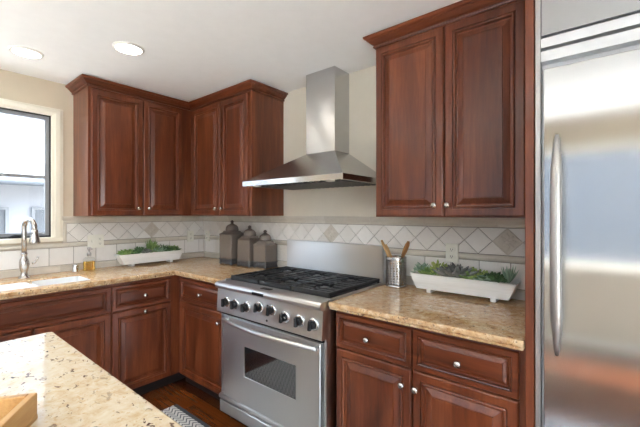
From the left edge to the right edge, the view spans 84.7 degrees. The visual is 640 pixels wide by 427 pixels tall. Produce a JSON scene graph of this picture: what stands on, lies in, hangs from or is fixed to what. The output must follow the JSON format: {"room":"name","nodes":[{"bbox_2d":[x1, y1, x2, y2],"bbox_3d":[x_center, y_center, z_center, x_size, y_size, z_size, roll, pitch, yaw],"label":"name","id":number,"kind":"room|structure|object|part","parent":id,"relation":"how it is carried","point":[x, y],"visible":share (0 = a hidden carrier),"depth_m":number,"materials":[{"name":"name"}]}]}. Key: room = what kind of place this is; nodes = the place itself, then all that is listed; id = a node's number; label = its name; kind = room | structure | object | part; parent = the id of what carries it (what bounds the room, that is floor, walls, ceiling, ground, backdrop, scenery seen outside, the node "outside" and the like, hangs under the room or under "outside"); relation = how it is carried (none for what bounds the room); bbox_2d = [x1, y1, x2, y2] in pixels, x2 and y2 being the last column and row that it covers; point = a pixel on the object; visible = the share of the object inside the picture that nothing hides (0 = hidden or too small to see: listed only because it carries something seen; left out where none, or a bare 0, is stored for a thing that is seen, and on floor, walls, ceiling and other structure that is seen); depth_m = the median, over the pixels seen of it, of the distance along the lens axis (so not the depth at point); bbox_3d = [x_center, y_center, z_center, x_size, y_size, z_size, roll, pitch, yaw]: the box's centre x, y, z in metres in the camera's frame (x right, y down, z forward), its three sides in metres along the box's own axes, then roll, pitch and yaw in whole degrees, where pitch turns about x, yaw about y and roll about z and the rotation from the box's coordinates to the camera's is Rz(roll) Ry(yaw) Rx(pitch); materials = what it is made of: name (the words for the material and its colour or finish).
{"room":"kitchen","nodes":[
{"label":"kitchen","id":0,"kind":"room"},
{"bbox_2d":[0,69,203,276],"bbox_3d":[-2.557,0.195,2.348,0.150,2.475,3.920,0,0,39],"label":"wall","id":1,"kind":"structure","parent":0,"point":[14,86],"depth_m":2.78,"materials":[{"name":"beige paint"}]},
{"bbox_2d":[0,98,62,243],"bbox_3d":[-2.548,-0.305,2.335,0.180,1.052,1.362,0,0,39],"label":"window","id":2,"kind":"structure","parent":1,"relation":"in","point":[52,117],"depth_m":2.76,"materials":[{"name":"beige paint"}]},
{"bbox_3d":[-2.528,-0.294,2.321,0.030,0.932,1.189,0,0,39],"label":"sash","id":3,"kind":"part","parent":2,"relation":"part of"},
{"bbox_2d":[0,216,203,277],"bbox_3d":[-2.090,0.245,2.778,0.030,0.446,2.638,0,0,39],"label":"backsplash","id":4,"kind":"structure","parent":1,"relation":"attached to","point":[120,232],"depth_m":3.05,"materials":[{"name":"grey tile"}]},
{"bbox_3d":[-2.058,0.157,2.826,0.019,0.155,0.032,0,0,39],"label":"moulding","id":5,"kind":"part","parent":4,"relation":"part of","materials":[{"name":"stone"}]},
{"bbox_2d":[87,234,103,247],"bbox_3d":[-1.908,0.236,2.989,0.026,0.112,0.122,0,0,39],"label":"light switch","id":6,"kind":"object","parent":4,"relation":"attached to","point":[94,241],"visible":0.94,"depth_m":2.98,"materials":[{"name":"beige plastic"}]},
{"bbox_3d":[-2.094,0.254,2.782,0.019,0.035,2.636,0,0,39],"label":"pencil moulding","id":7,"kind":"part","parent":4,"relation":"part of","materials":[{"name":"tile"}]},
{"bbox_3d":[-2.096,0.440,2.783,0.014,0.054,2.636,0,0,39],"label":"trim","id":8,"kind":"part","parent":4,"relation":"part of","materials":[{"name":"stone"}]},
{"bbox_3d":[-1.660,0.051,3.305,0.030,0.056,1.276,0,0,39],"label":"rail","id":9,"kind":"part","parent":4,"relation":"part of","materials":[{"name":"tile"}]},
{"bbox_2d":[187,231,193,241],"bbox_3d":[-1.356,0.236,3.673,0.017,0.112,0.072,0,0,39],"label":"wall outlet","id":10,"kind":"object","parent":4,"relation":"attached to","point":[190,234],"visible":1,"depth_m":3.67,"materials":[{"name":"beige plastic"}]},
{"bbox_2d":[65,74,190,215],"bbox_3d":[-1.509,-0.507,3.205,0.391,1.052,1.266,0,0,39],"label":"upper cabinet","id":11,"kind":"object","parent":1,"relation":"attached to","point":[132,146],"visible":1,"depth_m":2.88,"materials":[{"name":"brown wood"}]},
{"bbox_3d":[-1.624,-0.471,2.825,0.022,0.974,0.381,0,0,39],"label":"door","id":12,"kind":"part","parent":11,"relation":"part of","materials":[{"name":"brown wood"}]},
{"bbox_3d":[-1.622,-1.002,3.067,0.391,0.061,0.909,0,0,39],"label":"crown moulding","id":13,"kind":"part","parent":11,"relation":"part of","materials":[{"name":"brown wood"}]},
{"bbox_3d":[-1.387,-0.471,3.116,0.022,0.974,0.351,0,0,39],"label":"door","id":14,"kind":"part","parent":11,"relation":"part of","materials":[{"name":"brown wood"}]},
{"bbox_2d":[140,378,247,426],"bbox_3d":[-0.426,1.482,0.610,5.650,0.100,4.220,0,0,39],"label":"floor","id":15,"kind":"structure","parent":0,"point":[199,403],"depth_m":2.67,"materials":[{"name":"brown wood"}]},
{"bbox_2d":[0,285,109,372],"bbox_3d":[-2.013,0.971,2.377,0.654,0.923,0.882,0,0,39],"label":"base cabinet","id":16,"kind":"object","parent":15,"relation":"on","point":[79,317],"visible":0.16,"depth_m":2.33,"materials":[{"name":"brown wood"}]},
{"bbox_3d":[-1.930,1.025,2.023,0.022,0.604,0.432,0,0,39],"label":"door","id":17,"kind":"part","parent":16,"relation":"part of","materials":[{"name":"brown wood"}]},
{"bbox_3d":[-1.651,1.025,2.365,0.022,0.604,0.434,0,0,39],"label":"door","id":18,"kind":"part","parent":16,"relation":"part of","materials":[{"name":"brown wood"}]},
{"bbox_2d":[0,332,182,426],"bbox_3d":[-0.975,0.950,0.486,1.300,0.964,1.300,0,0,39],"label":"kitchen island","id":19,"kind":"object","parent":15,"relation":"on","point":[72,390],"visible":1,"depth_m":0.94,"materials":[{"name":"beige stone"}]},
{"bbox_2d":[0,393,37,426],"bbox_3d":[-0.719,0.438,0.596,0.250,0.060,0.360,0,0,-15],"label":"wooden tray","id":20,"kind":"object","parent":19,"relation":"on","point":[20,410],"visible":1,"depth_m":0.77,"materials":[{"name":"brown wood"}]},
{"bbox_2d":[110,275,185,394],"bbox_3d":[-1.371,0.971,3.165,0.654,0.923,1.152,0,0,39],"label":"base cabinet","id":21,"kind":"object","parent":15,"relation":"on","point":[144,314],"visible":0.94,"depth_m":2.73,"materials":[{"name":"brown wood"}]},
{"bbox_2d":[0,257,278,299],"bbox_3d":[-1.591,0.488,2.380,1.306,0.041,2.650,0,0,39],"label":"countertop","id":22,"kind":"structure","parent":21,"relation":"on","point":[207,269],"depth_m":2.74,"materials":[{"name":"stone"}]},
{"bbox_2d":[18,217,40,278],"bbox_3d":[-2.085,0.248,2.528,0.172,0.440,0.119,0,0,39],"label":"faucet","id":23,"kind":"object","parent":22,"relation":"on","point":[24,263],"visible":1,"depth_m":2.52,"materials":[{"name":"silver metal"}]},
{"bbox_3d":[-2.089,0.158,2.523,0.145,0.260,0.033,0,0,19],"label":"spout","id":24,"kind":"part","parent":23,"relation":"part of","materials":[{"name":"silver metal"}]},
{"bbox_2d":[0,276,89,290],"bbox_3d":[-1.973,0.592,2.304,0.309,0.228,0.761,0,0,39],"label":"sink","id":25,"kind":"object","parent":22,"relation":"in","point":[5,287],"visible":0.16,"depth_m":2.52,"materials":[{"name":"white ceramic"}]},
{"bbox_3d":[-2.074,0.592,2.181,0.309,0.228,0.443,0,0,39],"label":"bowl","id":26,"kind":"part","parent":25,"relation":"part of","materials":[{"name":"white ceramic"}]},
{"bbox_3d":[-1.825,0.592,2.486,0.309,0.228,0.293,0,0,39],"label":"bowl","id":27,"kind":"part","parent":25,"relation":"part of","materials":[{"name":"white ceramic"}]},
{"bbox_2d":[72,264,78,271],"bbox_3d":[-1.963,0.436,2.818,0.047,0.063,0.047,0,0,39],"label":"air gap","id":28,"kind":"object","parent":22,"relation":"on","point":[75,267],"visible":1,"depth_m":2.80,"materials":[{"name":"silver metal"}]},
{"bbox_2d":[83,247,94,270],"bbox_3d":[-1.880,0.371,2.866,0.074,0.194,0.076,0,0,31],"label":"soap dispenser","id":29,"kind":"object","parent":22,"relation":"on","point":[87,265],"visible":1,"depth_m":2.86,"materials":[{"name":"clear glass"}]},
{"bbox_2d":[114,239,183,265],"bbox_3d":[-1.581,0.349,3.281,0.162,0.235,0.597,0,0,39],"label":"planter","id":30,"kind":"object","parent":22,"relation":"on","point":[153,252],"visible":1,"depth_m":3.24,"materials":[{"name":"white ceramic"},{"name":"green leaf"}]},
{"bbox_2d":[219,220,242,264],"bbox_3d":[-0.822,0.265,3.283,0.191,0.406,0.166,0,0,39],"label":"canister","id":31,"kind":"object","parent":22,"relation":"on","point":[228,238],"visible":0.73,"depth_m":3.21,"materials":[{"name":"grey metal"}]},
{"bbox_3d":[-0.822,0.131,3.283,0.122,0.063,0.122,0,0,39],"label":"lid","id":32,"kind":"part","parent":31,"relation":"part of","materials":[{"name":"grey metal"}]},
{"bbox_2d":[237,225,258,267],"bbox_3d":[-0.630,0.287,3.147,0.179,0.362,0.161,0,0,39],"label":"canister","id":33,"kind":"object","parent":22,"relation":"on","point":[245,243],"visible":0.73,"depth_m":3.08,"materials":[{"name":"grey metal"}]},
{"bbox_3d":[-0.630,0.171,3.147,0.118,0.062,0.118,0,0,39],"label":"lid","id":34,"kind":"part","parent":33,"relation":"part of","materials":[{"name":"grey metal"}]},
{"bbox_2d":[253,230,277,268],"bbox_3d":[-0.477,0.305,3.055,0.171,0.326,0.149,0,0,39],"label":"canister","id":35,"kind":"object","parent":22,"relation":"on","point":[265,249],"visible":1,"depth_m":3.00,"materials":[{"name":"grey metal"}]},
{"bbox_3d":[-0.477,0.206,3.055,0.109,0.063,0.109,0,0,39],"label":"lid","id":36,"kind":"part","parent":35,"relation":"part of","materials":[{"name":"grey metal"}]},
{"bbox_3d":[-1.368,0.624,2.713,0.022,0.183,0.442,0,0,39],"label":"drawer","id":37,"kind":"part","parent":21,"relation":"part of","materials":[{"name":"brown wood"}]},
{"bbox_3d":[-1.368,1.025,2.713,0.022,0.604,0.442,0,0,39],"label":"door","id":38,"kind":"part","parent":21,"relation":"part of","materials":[{"name":"brown wood"}]},
{"bbox_2d":[162,404,210,426],"bbox_3d":[-0.678,1.427,1.725,1.750,0.010,0.900,0,0,39],"label":"runner rug","id":39,"kind":"object","parent":15,"relation":"on","point":[176,412],"visible":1,"depth_m":2.45,"materials":[{"name":"grey fabric"}]},
{"bbox_2d":[179,276,220,399],"bbox_3d":[-0.736,0.971,2.956,0.695,0.923,0.674,0,0,39],"label":"base cabinet","id":40,"kind":"object","parent":15,"relation":"on","point":[199,317],"visible":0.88,"depth_m":2.72,"materials":[{"name":"brown wood"}]},
{"bbox_3d":[-0.907,0.624,2.711,0.642,0.183,0.022,0,0,39],"label":"drawer","id":41,"kind":"part","parent":40,"relation":"part of","materials":[{"name":"brown wood"}]},
{"bbox_2d":[215,239,385,426],"bbox_3d":[-0.142,0.826,2.379,0.930,1.213,0.796,0,0,39],"label":"gas range","id":42,"kind":"object","parent":15,"relation":"on","point":[278,325],"visible":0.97,"depth_m":2.15,"materials":[{"name":"silver metal"}]},
{"bbox_3d":[-0.624,0.590,2.344,0.070,0.070,0.012,0,0,39],"label":"knob","id":43,"kind":"part","parent":42,"relation":"part of","materials":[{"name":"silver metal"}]},
{"bbox_3d":[-0.551,0.590,2.285,0.070,0.070,0.012,0,0,39],"label":"knob","id":44,"kind":"part","parent":42,"relation":"part of","materials":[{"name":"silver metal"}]},
{"bbox_3d":[-0.325,1.322,2.154,0.922,0.080,0.036,0,0,39],"label":"kick panel","id":45,"kind":"part","parent":42,"relation":"part of","materials":[{"name":"silver metal"}]},
{"bbox_3d":[-0.465,0.590,2.215,0.070,0.070,0.012,0,0,39],"label":"knob","id":46,"kind":"part","parent":42,"relation":"part of","materials":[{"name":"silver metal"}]},
{"bbox_3d":[-0.371,0.570,2.140,0.070,0.070,0.012,0,0,39],"label":"knob","id":47,"kind":"part","parent":42,"relation":"part of","materials":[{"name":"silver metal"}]},
{"bbox_3d":[-0.285,0.570,2.070,0.070,0.070,0.012,0,0,39],"label":"knob","id":48,"kind":"part","parent":42,"relation":"part of","materials":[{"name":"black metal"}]},
{"bbox_3d":[-0.318,0.963,2.145,0.853,0.543,0.039,0,0,39],"label":"oven door","id":49,"kind":"part","parent":42,"relation":"part of","materials":[{"name":"silver metal"}]},
{"bbox_3d":[-0.318,0.567,2.163,0.930,0.203,0.137,0,0,39],"label":"control panel","id":50,"kind":"part","parent":42,"relation":"part of","materials":[{"name":"silver metal"}]},
{"bbox_3d":[-0.201,0.590,2.000,0.070,0.070,0.012,0,0,39],"label":"knob","id":51,"kind":"part","parent":42,"relation":"part of","materials":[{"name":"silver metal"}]},
{"bbox_3d":[-0.114,0.590,1.928,0.070,0.070,0.012,0,0,39],"label":"knob","id":52,"kind":"part","parent":42,"relation":"part of","materials":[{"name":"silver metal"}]},
{"bbox_2d":[233,270,381,297],"bbox_3d":[-0.105,0.475,2.424,0.918,0.018,0.587,0,0,39],"label":"cooktop","id":53,"kind":"object","parent":42,"relation":"in","point":[345,293],"depth_m":2.21,"materials":[{"name":"metal"}]},
{"bbox_3d":[-0.036,0.590,1.865,0.070,0.070,0.012,0,0,39],"label":"knob","id":54,"kind":"part","parent":42,"relation":"part of","materials":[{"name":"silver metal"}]},
{"bbox_3d":[0.257,0.475,2.137,0.006,0.034,0.650,0,0,39],"label":"trim","id":55,"kind":"part","parent":42,"relation":"part of","materials":[{"name":"silver metal"}]},
{"bbox_2d":[336,311,524,426],"bbox_3d":[0.621,0.971,1.849,0.901,0.923,0.674,0,0,39],"label":"base cabinet","id":56,"kind":"object","parent":15,"relation":"on","point":[388,374],"visible":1,"depth_m":1.60,"materials":[{"name":"brown wood"}]},
{"bbox_3d":[0.231,0.632,1.752,0.031,0.031,0.030,0,0,39],"label":"knob","id":57,"kind":"part","parent":56,"relation":"part of","materials":[{"name":"silver metal"}]},
{"bbox_3d":[0.257,0.624,1.761,0.432,0.183,0.022,0,0,39],"label":"drawer","id":58,"kind":"part","parent":56,"relation":"part of","materials":[{"name":"brown wood"}]},
{"bbox_3d":[0.257,1.024,1.761,0.432,0.605,0.022,0,0,39],"label":"door","id":59,"kind":"part","parent":56,"relation":"part of","materials":[{"name":"brown wood"}]},
{"bbox_3d":[0.378,0.800,1.632,0.031,0.031,0.030,0,0,39],"label":"knob","id":60,"kind":"part","parent":56,"relation":"part of","materials":[{"name":"silver metal"}]},
{"bbox_3d":[0.431,0.800,1.589,0.031,0.031,0.030,0,0,39],"label":"knob","id":61,"kind":"part","parent":56,"relation":"part of","materials":[{"name":"silver metal"}]},
{"bbox_2d":[329,284,524,350],"bbox_3d":[0.614,0.488,1.841,0.905,0.041,0.698,0,0,39],"label":"countertop","id":62,"kind":"structure","parent":56,"relation":"on","point":[502,322],"depth_m":1.69,"materials":[{"name":"stone"}]},
{"bbox_2d":[385,255,406,288],"bbox_3d":[0.486,0.371,2.248,0.132,0.193,0.132,0,0,39],"label":"utensil holder","id":63,"kind":"object","parent":62,"relation":"on","point":[396,259],"visible":0.97,"depth_m":2.19,"materials":[{"name":"silver metal"}]},
{"bbox_2d":[381,240,400,284],"bbox_3d":[0.459,0.315,2.255,0.147,0.286,0.024,0,0,36],"label":"wooden spoon","id":64,"kind":"object","parent":63,"relation":"in","point":[382,241],"visible":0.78,"depth_m":2.27,"materials":[{"name":"brown wood"}]},
{"bbox_2d":[385,244,402,284],"bbox_3d":[0.483,0.330,2.279,0.130,0.256,0.024,0,0,36],"label":"wooden spoon","id":65,"kind":"object","parent":63,"relation":"in","point":[387,247],"visible":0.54,"depth_m":2.29,"materials":[{"name":"brown wood"}]},
{"bbox_2d":[391,241,409,283],"bbox_3d":[0.508,0.315,2.227,0.126,0.285,0.030,0,0,35],"label":"wooden paddle","id":66,"kind":"object","parent":63,"relation":"in","point":[406,246],"visible":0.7,"depth_m":2.20,"materials":[{"name":"brown wood"}]},
{"bbox_2d":[410,260,519,302],"bbox_3d":[0.800,0.369,1.994,0.587,0.198,0.213,0,0,39],"label":"planter","id":67,"kind":"object","parent":62,"relation":"on","point":[450,278],"visible":1,"depth_m":1.93,"materials":[{"name":"white ceramic"}]},
{"bbox_3d":[0.576,0.632,1.471,0.031,0.031,0.030,0,0,39],"label":"knob","id":68,"kind":"part","parent":56,"relation":"part of","materials":[{"name":"silver metal"}]},
{"bbox_3d":[0.597,0.624,1.484,0.433,0.183,0.022,0,0,39],"label":"drawer","id":69,"kind":"part","parent":56,"relation":"part of","materials":[{"name":"brown wood"}]},
{"bbox_3d":[0.597,1.024,1.484,0.433,0.605,0.022,0,0,39],"label":"door","id":70,"kind":"part","parent":56,"relation":"part of","materials":[{"name":"brown wood"}]},
{"bbox_2d":[525,0,534,426],"bbox_3d":[0.984,0.196,1.554,0.029,2.473,0.675,0,0,39],"label":"end panel","id":71,"kind":"object","parent":15,"relation":"on","point":[529,4],"visible":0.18,"depth_m":1.29,"materials":[{"name":"brown wood"}]},
{"bbox_2d":[535,0,639,426],"bbox_3d":[1.334,0.198,1.221,0.930,2.469,0.747,0,0,39],"label":"refrigerator","id":72,"kind":"object","parent":15,"relation":"on","point":[587,52],"visible":1,"depth_m":1.19,"materials":[{"name":"silver metal"}]},
{"bbox_3d":[0.807,0.148,1.296,0.018,2.367,0.038,0,0,39],"label":"trim","id":73,"kind":"part","parent":72,"relation":"part of","materials":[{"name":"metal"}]},
{"bbox_3d":[0.816,0.110,1.211,0.034,0.768,0.076,0,0,39],"label":"handle","id":74,"kind":"part","parent":72,"relation":"part of","materials":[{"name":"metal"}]},
{"bbox_3d":[1.167,-0.839,1.002,0.911,0.393,0.036,0,0,39],"label":"panel","id":75,"kind":"part","parent":72,"relation":"part of","materials":[{"name":"silver metal"}]},
{"bbox_2d":[0,0,461,101],"bbox_3d":[-0.426,-1.093,0.610,5.650,0.100,4.220,0,0,39],"label":"ceiling","id":76,"kind":"structure","parent":0,"point":[194,49],"depth_m":2.07,"materials":[{"name":"paint"}]},
{"bbox_2d":[8,45,43,58],"bbox_3d":[-1.895,-1.037,2.266,0.180,0.012,0.180,0,0,39],"label":"recessed light","id":77,"kind":"object","parent":76,"relation":"in","point":[22,51],"visible":1,"depth_m":2.26,"materials":[{"name":"white paint"}]},
{"bbox_2d":[112,41,144,54],"bbox_3d":[-1.206,-1.037,2.212,0.180,0.012,0.180,0,0,39],"label":"recessed light","id":78,"kind":"object","parent":76,"relation":"in","point":[128,48],"visible":1,"depth_m":2.20,"materials":[{"name":"white paint"}]},
{"bbox_2d":[284,65,375,216],"bbox_3d":[0.860,0.195,2.188,5.650,2.475,0.150,0,0,39],"label":"wall","id":79,"kind":"structure","parent":0,"point":[356,201],"depth_m":2.62,"materials":[{"name":"beige paint"}]},
{"bbox_2d":[189,79,287,215],"bbox_3d":[-0.788,-0.507,3.169,0.993,1.052,0.411,0,0,39],"label":"upper cabinet","id":80,"kind":"object","parent":79,"relation":"attached to","point":[237,131],"visible":1,"depth_m":2.94,"materials":[{"name":"brown wood"}]},
{"bbox_3d":[-1.028,-0.471,3.158,0.434,0.974,0.022,0,0,39],"label":"door","id":81,"kind":"part","parent":80,"relation":"part of","materials":[{"name":"brown wood"}]},
{"bbox_3d":[-0.712,-0.471,2.900,0.363,0.974,0.022,0,0,39],"label":"door","id":82,"kind":"part","parent":80,"relation":"part of","materials":[{"name":"brown wood"}]},
{"bbox_3d":[-0.788,-1.002,3.169,0.993,0.061,0.411,0,0,39],"label":"crown moulding","id":83,"kind":"part","parent":80,"relation":"part of","materials":[{"name":"brown wood"}]},
{"bbox_2d":[243,66,375,189],"bbox_3d":[-0.053,-0.618,2.497,0.903,0.849,0.525,0,0,39],"label":"range hood","id":84,"kind":"object","parent":79,"relation":"attached to","point":[327,162],"visible":0.98,"depth_m":2.50,"materials":[{"name":"silver metal"}]},
{"bbox_2d":[203,216,524,300],"bbox_3d":[-0.048,0.245,2.812,3.153,0.446,0.030,0,0,39],"label":"backsplash","id":85,"kind":"structure","parent":79,"relation":"attached to","point":[487,244],"depth_m":2.29,"materials":[{"name":"grey tile"}]},
{"bbox_2d":[205,231,209,240],"bbox_3d":[-1.200,0.239,3.747,0.072,0.112,0.017,0,0,39],"label":"wall outlet","id":86,"kind":"object","parent":85,"relation":"attached to","point":[207,233],"visible":1,"depth_m":3.74,"materials":[{"name":"beige plastic"}]},
{"bbox_3d":[-0.048,0.051,2.812,3.151,0.056,0.030,0,0,39],"label":"rail","id":87,"kind":"part","parent":85,"relation":"part of","materials":[{"name":"tile"}]},
{"bbox_3d":[-0.044,0.254,2.816,3.151,0.035,0.019,0,0,39],"label":"pencil moulding","id":88,"kind":"part","parent":85,"relation":"part of","materials":[{"name":"tile"}]},
{"bbox_3d":[-0.043,0.440,2.818,3.151,0.054,0.014,0,0,39],"label":"trim","id":89,"kind":"part","parent":85,"relation":"part of","materials":[{"name":"tile"}]},
{"bbox_2d":[446,243,458,262],"bbox_3d":[0.796,0.238,2.119,0.074,0.112,0.017,0,0,39],"label":"wall outlet","id":90,"kind":"object","parent":85,"relation":"attached to","point":[452,250],"visible":0.99,"depth_m":2.11,"materials":[{"name":"beige plastic"}]},
{"bbox_2d":[363,0,524,217],"bbox_3d":[0.718,-0.507,1.942,0.870,1.052,0.411,0,0,39],"label":"upper cabinet","id":91,"kind":"object","parent":79,"relation":"attached to","point":[450,79],"visible":0.98,"depth_m":1.76,"materials":[{"name":"brown wood"}]},
{"bbox_3d":[0.482,-0.471,1.927,0.395,0.974,0.022,0,0,39],"label":"door","id":92,"kind":"part","parent":91,"relation":"part of","materials":[{"name":"brown wood"}]},
{"bbox_3d":[0.718,-1.002,1.942,0.870,0.061,0.411,0,0,39],"label":"crown moulding","id":93,"kind":"part","parent":91,"relation":"part of","materials":[{"name":"brown wood"}]},
{"bbox_3d":[0.639,-0.043,1.768,0.031,0.031,0.030,0,0,39],"label":"knob","id":94,"kind":"part","parent":91,"relation":"part of","materials":[{"name":"silver metal"}]},
{"bbox_3d":[0.781,-0.471,1.683,0.360,0.974,0.022,0,0,39],"label":"door","id":95,"kind":"part","parent":91,"relation":"part of","materials":[{"name":"brown wood"}]},
{"label":"outside","id":96,"kind":"structure","parent":0,"visible":0},
{"bbox_3d":[-6.411,1.682,4.703,8.800,0.100,17.000,0,0,39],"label":"garden","id":97,"kind":"object","parent":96,"visible":0},
{"bbox_2d":[0,113,43,233],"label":"window","id":98,"kind":"structure","parent":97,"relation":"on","point":[21,138],"depth_m":6.56,"materials":[{"name":"glass"}]},
{"bbox_3d":[-5.844,0.357,6.331,0.020,0.850,0.240,0,0,39],"label":"pane","id":99,"kind":"part","parent":98,"relation":"part of","materials":[{"name":"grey glass"}]},
{"bbox_3d":[-5.421,0.357,6.851,0.020,0.850,0.240,0,0,39],"label":"pane","id":100,"kind":"part","parent":98,"relation":"part of","materials":[{"name":"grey glass"}]}
]}

